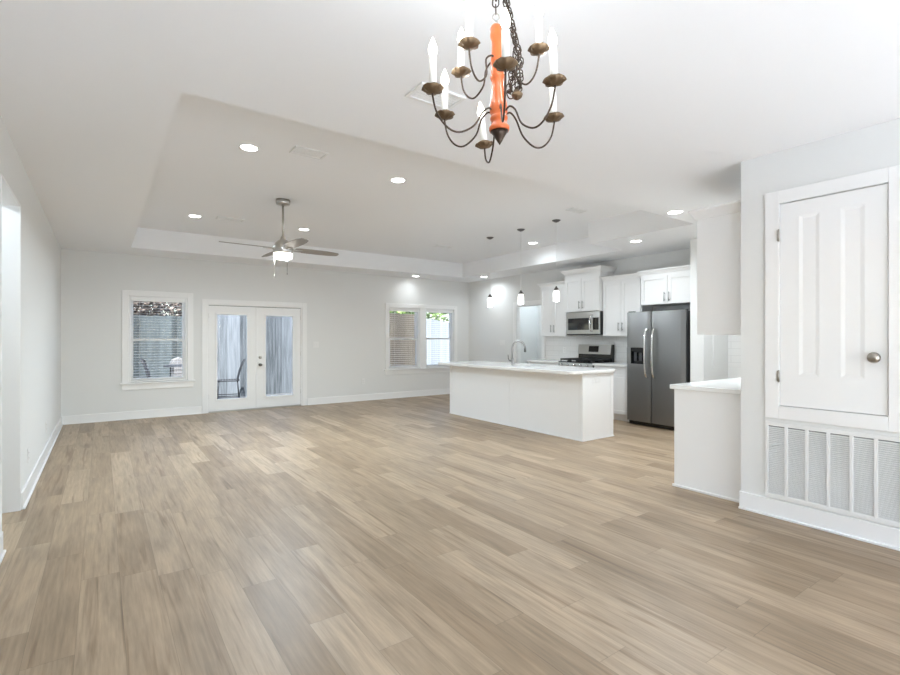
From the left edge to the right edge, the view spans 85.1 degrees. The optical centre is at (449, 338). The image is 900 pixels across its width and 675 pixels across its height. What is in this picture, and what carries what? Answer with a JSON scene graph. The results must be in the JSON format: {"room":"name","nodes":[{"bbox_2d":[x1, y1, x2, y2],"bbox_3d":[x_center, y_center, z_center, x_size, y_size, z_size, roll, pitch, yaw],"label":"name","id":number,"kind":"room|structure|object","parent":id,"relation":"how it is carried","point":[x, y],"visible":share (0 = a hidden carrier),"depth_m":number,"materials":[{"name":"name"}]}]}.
{"room":"open-plan living room","nodes":[
{"label":"open-plan living room","id":0,"kind":"room"},
{"bbox_2d":[0,116,60,531],"bbox_3d":[-2.795,-0.155,2.932,0.120,3.000,11.457,0,0,-35],"label":"wall","id":1,"kind":"structure","parent":0,"point":[40,248],"depth_m":4.65,"materials":[{"name":"white paint"}]},
{"bbox_2d":[0,531,5,563],"bbox_3d":[-1.113,1.278,0.694,0.030,0.135,5.860,0,0,-35],"label":"baseboard","id":2,"kind":"structure","parent":1,"relation":"attached to","point":[2,552],"depth_m":3.02,"materials":[{"name":"paint"}]},
{"bbox_2d":[1,173,20,530],"bbox_3d":[-3.152,0.149,3.434,0.128,2.392,0.914,0,0,-35],"label":"doorway","id":3,"kind":"structure","parent":1,"relation":"attached to","point":[10,206],"depth_m":3.79,"materials":[{"name":"paint"}]},
{"bbox_2d":[21,417,62,509],"bbox_3d":[-4.694,1.278,5.734,0.030,0.135,4.617,0,0,-35],"label":"baseboard","id":4,"kind":"structure","parent":1,"relation":"attached to","point":[29,487],"depth_m":4.79,"materials":[{"name":"paint"}]},
{"bbox_2d":[61,248,467,415],"bbox_3d":[-2.835,-0.155,10.004,8.247,3.000,0.120,0,0,-35],"label":"wall","id":5,"kind":"structure","parent":0,"point":[346,310],"depth_m":9.02,"materials":[{"name":"white paint"}]},
{"bbox_2d":[61,406,201,424],"bbox_3d":[-5.250,1.278,8.196,1.975,0.135,0.030,0,0,-35],"label":"baseboard","id":6,"kind":"structure","parent":5,"relation":"attached to","point":[115,416],"depth_m":8.14,"materials":[{"name":"paint"}]},
{"bbox_2d":[120,290,194,389],"bbox_3d":[-5.010,0.026,8.427,1.108,1.657,0.168,0,0,-35],"label":"window","id":7,"kind":"structure","parent":5,"relation":"in","point":[127,304],"depth_m":8.37,"materials":[{"name":"paint"}]},
{"bbox_2d":[131,298,184,381],"bbox_3d":[-5.008,0.024,8.423,0.800,1.408,0.056,0,0,-35],"label":"window blind","id":8,"kind":"object","parent":7,"relation":"attached to","point":[132,299],"visible":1,"depth_m":8.36,"materials":[{"name":"plastic"}]},
{"bbox_2d":[209,305,255,411],"bbox_3d":[-4.042,0.360,9.116,0.838,1.921,0.054,0,0,-35],"label":"door","id":9,"kind":"structure","parent":5,"relation":"in","point":[215,404],"depth_m":9.11,"materials":[{"name":"paint"}]},
{"bbox_2d":[202,299,306,413],"bbox_3d":[-3.700,0.317,9.377,1.904,2.057,0.140,0,0,-35],"label":"trim","id":10,"kind":"structure","parent":5,"relation":"attached to","point":[205,302],"depth_m":9.16,"materials":[{"name":"paint"}]},
{"bbox_2d":[256,307,300,407],"bbox_3d":[-3.341,0.360,9.583,0.871,1.921,0.104,0,0,-35],"label":"door","id":11,"kind":"structure","parent":5,"relation":"in","point":[262,400],"depth_m":9.55,"materials":[{"name":"paint"}]},
{"bbox_2d":[307,388,449,404],"bbox_3d":[-1.217,1.278,11.062,4.074,0.135,0.030,0,0,-35],"label":"baseboard","id":12,"kind":"structure","parent":5,"relation":"attached to","point":[365,397],"depth_m":10.76,"materials":[{"name":"paint"}]},
{"bbox_2d":[384,303,456,374],"bbox_3d":[-0.659,0.009,11.518,2.040,1.602,0.168,0,0,-35],"label":"window","id":13,"kind":"structure","parent":5,"relation":"in","point":[420,338],"depth_m":11.47,"materials":[{"name":"paint"}]},
{"bbox_2d":[389,309,417,368],"bbox_3d":[-1.056,0.006,11.231,0.752,1.353,0.056,0,0,-35],"label":"window blind","id":14,"kind":"object","parent":13,"relation":"attached to","point":[401,310],"visible":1,"depth_m":11.14,"materials":[{"name":"plastic"}]},
{"bbox_2d":[426,310,452,367],"bbox_3d":[-0.257,0.006,11.799,0.752,1.353,0.056,0,0,-35],"label":"window blind","id":15,"kind":"object","parent":13,"relation":"attached to","point":[428,311],"visible":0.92,"depth_m":11.74,"materials":[{"name":"plastic"}]},
{"bbox_2d":[0,394,899,674],"bbox_3d":[0.572,1.375,5.324,10.900,0.060,11.697,0,0,-35],"label":"floor","id":16,"kind":"structure","parent":0,"point":[408,535],"depth_m":2.94,"materials":[{"name":"brown wood"}]},
{"bbox_2d":[449,366,613,441],"bbox_3d":[1.126,0.903,7.795,0.662,0.884,3.009,0,0,-35],"label":"kitchen island","id":17,"kind":"object","parent":16,"relation":"on","point":[574,407],"visible":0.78,"depth_m":7.06,"materials":[{"name":"paint"}]},
{"bbox_2d":[438,361,614,374],"bbox_3d":[1.035,0.439,7.737,0.956,0.040,3.071,0,0,-35],"label":"island countertop","id":18,"kind":"structure","parent":17,"relation":"on","point":[556,369],"depth_m":7.11,"materials":[{"name":"stone"}]},
{"bbox_2d":[508,340,525,364],"bbox_3d":[1.059,0.222,7.746,0.296,0.394,0.054,0,0,-8],"label":"kitchen faucet","id":19,"kind":"object","parent":18,"relation":"on","point":[520,341],"visible":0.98,"depth_m":7.73,"materials":[{"name":"silver metal"}]},
{"bbox_2d":[594,377,599,382],"bbox_3d":[1.979,0.555,6.572,0.120,0.075,0.009,0,0,-35],"label":"island outlet","id":20,"kind":"object","parent":17,"relation":"attached to","point":[596,379],"visible":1,"depth_m":6.56,"materials":[{"name":"white plastic"}]},
{"bbox_2d":[529,362,557,364],"bbox_3d":[2.012,0.903,9.529,0.632,0.884,0.795,0,0,-35],"label":"base cabinet","id":21,"kind":"object","parent":16,"relation":"on","point":[529,362],"visible":0.14,"depth_m":9.35,"materials":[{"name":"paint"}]},
{"bbox_2d":[527,359,575,363],"bbox_3d":[2.010,0.442,9.537,0.626,0.037,0.820,0,0,-35],"label":"countertop","id":22,"kind":"structure","parent":21,"relation":"on","point":[541,360],"depth_m":9.47,"materials":[{"name":"stone"}]},
{"bbox_2d":[558,344,613,367],"bbox_3d":[2.435,0.717,8.865,0.695,1.217,0.760,0,0,-35],"label":"gas range","id":23,"kind":"object","parent":16,"relation":"on","point":[588,354],"visible":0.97,"depth_m":8.88,"materials":[{"name":"grey metal"}]},
{"bbox_2d":[559,361,609,363],"bbox_3d":[2.441,0.427,8.870,0.545,0.025,0.760,0,0,-35],"label":"cooktop","id":24,"kind":"object","parent":23,"relation":"in","point":[562,362],"depth_m":8.73,"materials":[{"name":"black metal"}]},
{"bbox_2d":[594,366,628,421],"bbox_3d":[2.903,0.903,8.275,0.632,0.884,0.728,0,0,-35],"label":"base cabinet","id":25,"kind":"object","parent":16,"relation":"on","point":[620,374],"visible":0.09,"depth_m":8.00,"materials":[{"name":"paint"}]},
{"bbox_2d":[592,362,626,366],"bbox_3d":[2.905,0.442,8.279,0.626,0.037,0.732,0,0,-35],"label":"countertop","id":26,"kind":"structure","parent":25,"relation":"on","point":[613,364],"depth_m":8.22,"materials":[{"name":"stone"}]},
{"bbox_2d":[627,309,689,429],"bbox_3d":[3.314,0.453,7.521,0.784,1.760,0.957,0,0,-35],"label":"refrigerator","id":27,"kind":"object","parent":16,"relation":"on","point":[658,342],"visible":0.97,"depth_m":7.31,"materials":[{"name":"grey metal"}]},
{"bbox_2d":[651,310,689,426],"bbox_3d":[3.314,0.452,7.521,0.784,1.727,0.955,0,0,-35],"label":"door","id":28,"kind":"structure","parent":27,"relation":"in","point":[670,329],"depth_m":7.17,"materials":[{"name":"metal"}]},
{"bbox_2d":[672,389,740,502],"bbox_3d":[3.252,0.903,4.960,2.552,0.884,0.630,0,0,-35],"label":"base cabinet","id":29,"kind":"object","parent":16,"relation":"on","point":[707,425],"visible":0.29,"depth_m":4.22,"materials":[{"name":"paint"}]},
{"bbox_2d":[670,377,740,394],"bbox_3d":[3.518,0.439,5.162,3.236,0.040,0.650,0,0,-35],"label":"countertop","id":30,"kind":"structure","parent":29,"relation":"on","point":[732,385],"depth_m":4.38,"materials":[{"name":"stone"}]},
{"bbox_2d":[0,0,899,281],"bbox_3d":[0.518,-1.640,5.285,8.247,0.470,11.697,0,0,-35],"label":"ceiling","id":31,"kind":"structure","parent":0,"point":[125,120],"depth_m":3.16,"materials":[{"name":"white paint"}]},
{"bbox_2d":[188,214,201,217],"bbox_3d":[-3.587,-1.722,6.896,0.176,0.007,0.176,0,0,-35],"label":"recessed light","id":32,"kind":"object","parent":31,"relation":"in","point":[190,215],"visible":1,"depth_m":6.91,"materials":[{"name":"paint"}]},
{"bbox_2d":[215,216,244,222],"bbox_3d":[-3.166,-1.719,7.062,0.360,0.012,0.180,0,0,-35],"label":"ceiling vent","id":33,"kind":"object","parent":31,"relation":"in","point":[217,217],"visible":1,"depth_m":7.06,"materials":[{"name":"metal"}]},
{"bbox_2d":[238,144,258,151],"bbox_3d":[-1.814,-1.722,4.424,0.176,0.007,0.176,0,0,-35],"label":"recessed light","id":34,"kind":"object","parent":31,"relation":"in","point":[247,147],"visible":1,"depth_m":4.41,"materials":[{"name":"paint"}]},
{"bbox_2d":[219,198,338,276],"bbox_3d":[-2.078,-1.240,6.100,1.081,0.970,1.081,0,0,7],"label":"ceiling fan","id":35,"kind":"object","parent":31,"relation":"hanging from","point":[282,248],"visible":1,"depth_m":6.03,"materials":[{"name":"silver metal"}]},
{"bbox_2d":[289,145,328,159],"bbox_3d":[-1.305,-1.719,4.538,0.310,0.012,0.190,0,0,-35],"label":"ceiling vent","id":36,"kind":"object","parent":31,"relation":"in","point":[298,150],"visible":1,"depth_m":4.53,"materials":[{"name":"metal"}]},
{"bbox_2d":[390,177,405,182],"bbox_3d":[-0.565,-1.722,5.331,0.176,0.007,0.176,0,0,-35],"label":"recessed light","id":37,"kind":"object","parent":31,"relation":"in","point":[396,179],"visible":1,"depth_m":5.33,"materials":[{"name":"paint"}]},
{"bbox_2d":[405,82,465,109],"bbox_3d":[-0.083,-1.399,2.840,0.305,0.012,0.185,0,0,-35],"label":"ceiling vent","id":38,"kind":"object","parent":31,"relation":"in","point":[416,93],"visible":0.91,"depth_m":2.84,"materials":[{"name":"metal"}]},
{"bbox_2d":[486,237,493,306],"bbox_3d":[0.683,-1.133,8.361,0.124,1.185,0.124,0,0,-35],"label":"pendant light","id":39,"kind":"object","parent":31,"relation":"hanging from","point":[489,300],"visible":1,"depth_m":8.33,"materials":[{"name":"white glass"}]},
{"bbox_2d":[421,0,566,162],"bbox_3d":[0.167,-1.029,1.652,0.480,0.752,0.477,0,0,32],"label":"chandelier","id":40,"kind":"object","parent":31,"relation":"hanging from","point":[501,62],"visible":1,"depth_m":1.64,"materials":[{"name":"brown metal"}]},
{"bbox_2d":[517,229,524,304],"bbox_3d":[1.120,-1.133,7.746,0.124,1.185,0.124,0,0,-35],"label":"pendant light","id":41,"kind":"object","parent":31,"relation":"hanging from","point":[520,296],"visible":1,"depth_m":7.71,"materials":[{"name":"white glass"}]},
{"bbox_2d":[552,219,560,301],"bbox_3d":[1.549,-1.133,7.143,0.124,1.185,0.124,0,0,-35],"label":"pendant light","id":42,"kind":"object","parent":31,"relation":"hanging from","point":[556,290],"visible":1,"depth_m":7.11,"materials":[{"name":"white glass"}]},
{"bbox_2d":[565,207,586,213],"bbox_3d":[1.698,-1.719,6.580,0.280,0.012,0.140,0,0,-35],"label":"ceiling vent","id":43,"kind":"object","parent":31,"relation":"in","point":[575,210],"visible":1,"depth_m":6.57,"materials":[{"name":"metal"}]},
{"bbox_2d":[667,210,683,213],"bbox_3d":[2.497,-1.401,5.439,0.176,0.007,0.176,0,0,-35],"label":"recessed light","id":44,"kind":"object","parent":31,"relation":"in","point":[672,211],"visible":1,"depth_m":5.44,"materials":[{"name":"paint"}]},
{"bbox_2d":[521,306,541,363],"bbox_3d":[2.334,-0.080,10.921,1.243,2.850,2.300,0,0,-35],"label":"wall","id":45,"kind":"structure","parent":0,"point":[531,336],"depth_m":11.96,"materials":[{"name":"white paint"}]},
{"bbox_2d":[468,249,740,378],"bbox_3d":[3.830,-0.155,7.639,0.120,3.000,11.457,0,0,-35],"label":"wall","id":46,"kind":"structure","parent":0,"point":[487,326],"depth_m":11.12,"materials":[{"name":"white paint"}]},
{"bbox_2d":[513,300,544,362],"bbox_3d":[1.737,0.270,10.570,0.138,2.150,0.960,0,0,-35],"label":"trim","id":47,"kind":"structure","parent":46,"relation":"attached to","point":[516,308],"depth_m":10.86,"materials":[{"name":"paint"}]},
{"bbox_2d":[537,281,577,335],"bbox_3d":[2.120,-0.570,9.611,0.362,1.050,0.788,0,0,-35],"label":"upper cabinet","id":48,"kind":"object","parent":46,"relation":"attached to","point":[553,315],"visible":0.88,"depth_m":9.53,"materials":[{"name":"paint"}]},
{"bbox_2d":[560,265,616,312],"bbox_3d":[2.520,-0.880,8.976,0.445,0.780,0.937,0,0,-35],"label":"upper cabinet","id":49,"kind":"object","parent":46,"relation":"attached to","point":[583,286],"visible":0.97,"depth_m":8.81,"materials":[{"name":"paint"}]},
{"bbox_2d":[567,311,602,334],"bbox_3d":[2.525,-0.276,8.945,0.470,0.418,0.742,0,0,-35],"label":"microwave","id":50,"kind":"object","parent":49,"relation":"attached to","point":[591,322],"visible":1,"depth_m":8.80,"materials":[{"name":"grey metal"}]},
{"bbox_2d":[545,307,654,362],"bbox_3d":[2.687,-0.051,9.135,0.010,0.948,2.460,0,0,-35],"label":"backsplash","id":51,"kind":"structure","parent":46,"relation":"attached to","point":[554,345],"depth_m":9.45,"materials":[{"name":"white tile"}]},
{"bbox_2d":[601,273,651,335],"bbox_3d":[3.006,-0.557,8.363,0.362,1.035,0.852,0,0,-35],"label":"upper cabinet","id":52,"kind":"object","parent":46,"relation":"attached to","point":[621,293],"visible":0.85,"depth_m":8.30,"materials":[{"name":"paint"}]},
{"bbox_2d":[637,265,689,306],"bbox_3d":[3.479,-0.801,7.569,0.512,0.548,1.010,0,0,-35],"label":"upper cabinet","id":53,"kind":"object","parent":46,"relation":"attached to","point":[669,286],"visible":0.73,"depth_m":7.46,"materials":[{"name":"paint"}]},
{"bbox_2d":[728,335,740,367],"bbox_3d":[4.555,-0.116,6.506,0.010,1.078,1.650,0,0,-35],"label":"backsplash","id":54,"kind":"structure","parent":46,"relation":"attached to","point":[734,341],"depth_m":7.10,"materials":[{"name":"white tile"}]},
{"bbox_2d":[690,238,727,381],"bbox_3d":[3.741,-0.030,7.068,0.687,2.750,0.190,0,0,-35],"label":"wall","id":55,"kind":"structure","parent":0,"point":[701,346],"depth_m":6.91,"materials":[{"name":"white paint"}]},
{"bbox_2d":[713,335,713,367],"bbox_3d":[3.732,-0.470,6.941,0.025,1.770,0.008,0,0,-35],"label":"trim","id":56,"kind":"structure","parent":55,"relation":"attached to","point":[713,335],"depth_m":6.93,"materials":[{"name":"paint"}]},
{"bbox_2d":[741,118,899,528],"bbox_3d":[3.390,-0.155,2.480,0.120,3.000,3.555,0,0,-35],"label":"wall","id":57,"kind":"structure","parent":0,"point":[874,147],"depth_m":3.77,"materials":[{"name":"white paint"}]},
{"bbox_2d":[738,491,899,550],"bbox_3d":[3.327,1.278,2.439,0.030,0.135,3.563,0,0,-35],"label":"baseboard","id":58,"kind":"structure","parent":57,"relation":"attached to","point":[861,530],"depth_m":3.43,"materials":[{"name":"paint"}]},
{"bbox_2d":[777,184,887,415],"bbox_3d":[2.632,-0.252,3.412,0.104,1.499,0.631,0,0,-35],"label":"door","id":59,"kind":"structure","parent":57,"relation":"in","point":[834,247],"depth_m":3.39,"materials":[{"name":"paint"}]},
{"bbox_2d":[765,165,899,432],"bbox_3d":[2.693,-0.252,3.444,0.140,1.700,0.814,0,0,-35],"label":"trim","id":60,"kind":"structure","parent":57,"relation":"attached to","point":[890,175],"depth_m":3.40,"materials":[{"name":"paint"}]},
{"bbox_2d":[765,421,899,527],"bbox_3d":[2.727,0.913,3.296,0.016,0.573,1.095,0,0,-35],"label":"air vent","id":61,"kind":"object","parent":57,"relation":"in","point":[850,473],"visible":1,"depth_m":3.38,"materials":[{"name":"grey metal"}]},
{"label":"outside","id":62,"kind":"structure","parent":0,"visible":0},
{"bbox_2d":[218,393,291,398],"bbox_3d":[-7.875,1.420,18.851,27.000,0.090,20.143,0,0,-35],"label":"floor","id":63,"kind":"structure","parent":62,"point":[281,393],"depth_m":11.74,"materials":[{"name":"concrete"}]},
{"bbox_2d":[140,358,150,377],"bbox_3d":[-6.975,0.918,11.617,0.605,0.917,0.502,0,0,-25],"label":"patio chair","id":64,"kind":"object","parent":63,"relation":"on","point":[145,366],"visible":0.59,"depth_m":11.55,"materials":[{"name":"metal"}]},
{"bbox_2d":[133,301,174,315],"bbox_3d":[-8.717,-0.275,13.564,2.013,3.461,1.958,0,0,-35],"label":"tree","id":65,"kind":"object","parent":63,"relation":"on","point":[143,309],"visible":0.11,"depth_m":13.40,"materials":[{"name":"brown plant"}]},
{"bbox_2d":[133,315,181,377],"bbox_3d":[-8.453,0.414,11.873,6.064,2.022,0.161,0,0,-35],"label":"wooden fence","id":66,"kind":"object","parent":63,"relation":"on","point":[161,331],"visible":0.08,"depth_m":12.48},
{"bbox_2d":[161,303,181,315],"bbox_3d":[-8.324,-0.410,15.681,2.140,3.729,2.161,0,0,-35],"label":"tree","id":67,"kind":"object","parent":63,"relation":"on","point":[179,309],"visible":0.05,"depth_m":15.11,"materials":[{"name":"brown plant"}]},
{"bbox_2d":[163,364,181,376],"bbox_3d":[-6.209,0.995,11.413,0.820,0.761,0.820,0,0,-35],"label":"patio table","id":68,"kind":"object","parent":63,"relation":"on","point":[175,365],"visible":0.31,"depth_m":11.10,"materials":[{"name":"metal"}]},
{"bbox_2d":[169,357,181,376],"bbox_3d":[-6.801,0.921,12.281,0.373,0.908,0.440,0,0,-35],"label":"grill","id":69,"kind":"object","parent":63,"relation":"on","point":[174,361],"visible":0.29,"depth_m":12.09,"materials":[{"name":"white metal"}]},
{"bbox_2d":[217,359,244,398],"bbox_3d":[-4.979,0.918,11.145,0.605,0.917,0.502,0,0,-24],"label":"patio chair","id":70,"kind":"object","parent":63,"relation":"on","point":[243,361],"visible":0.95,"depth_m":11.02,"materials":[{"name":"metal"}]},
{"bbox_2d":[217,315,291,397],"bbox_3d":[-4.111,0.394,12.444,3.544,2.062,0.161,0,0,-35],"label":"wooden fence","id":71,"kind":"object","parent":63,"relation":"on","point":[231,329],"visible":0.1,"depth_m":11.78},
{"bbox_2d":[389,313,414,365],"bbox_3d":[-1.788,0.330,14.769,2.284,2.191,0.161,0,0,-35],"label":"wooden fence","id":72,"kind":"object","parent":63,"relation":"on","point":[400,325],"visible":0.19,"depth_m":14.92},
{"bbox_2d":[389,311,426,313],"bbox_3d":[-2.004,-0.500,17.472,2.568,3.910,2.591,0,0,-35],"label":"tree","id":73,"kind":"object","parent":63,"relation":"on","point":[397,312],"visible":0.02,"depth_m":16.87,"materials":[{"name":"green plant"}]},
{"bbox_2d":[395,311,448,321],"bbox_3d":[-1.331,-0.632,22.620,3.285,4.173,3.313,0,0,-35],"label":"tree","id":74,"kind":"object","parent":63,"relation":"on","point":[434,315],"visible":0.14,"depth_m":22.01,"materials":[{"name":"green plant"}]},
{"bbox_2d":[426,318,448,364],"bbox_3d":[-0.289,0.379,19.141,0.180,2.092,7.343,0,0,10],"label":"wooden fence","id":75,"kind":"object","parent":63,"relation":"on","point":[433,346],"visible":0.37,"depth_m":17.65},
{"bbox_3d":[3.760,-0.155,4.849,3.227,3.000,0.120,0,0,-35],"label":"wall","id":76,"kind":"structure","parent":0,"visible":0},
{"bbox_2d":[688,200,740,334],"bbox_3d":[3.041,-0.578,4.708,1.988,1.094,0.463,0,0,-35],"label":"upper cabinet","id":77,"kind":"object","parent":76,"relation":"attached to","point":[718,226],"visible":0.37,"depth_m":4.14,"materials":[{"name":"paint"}]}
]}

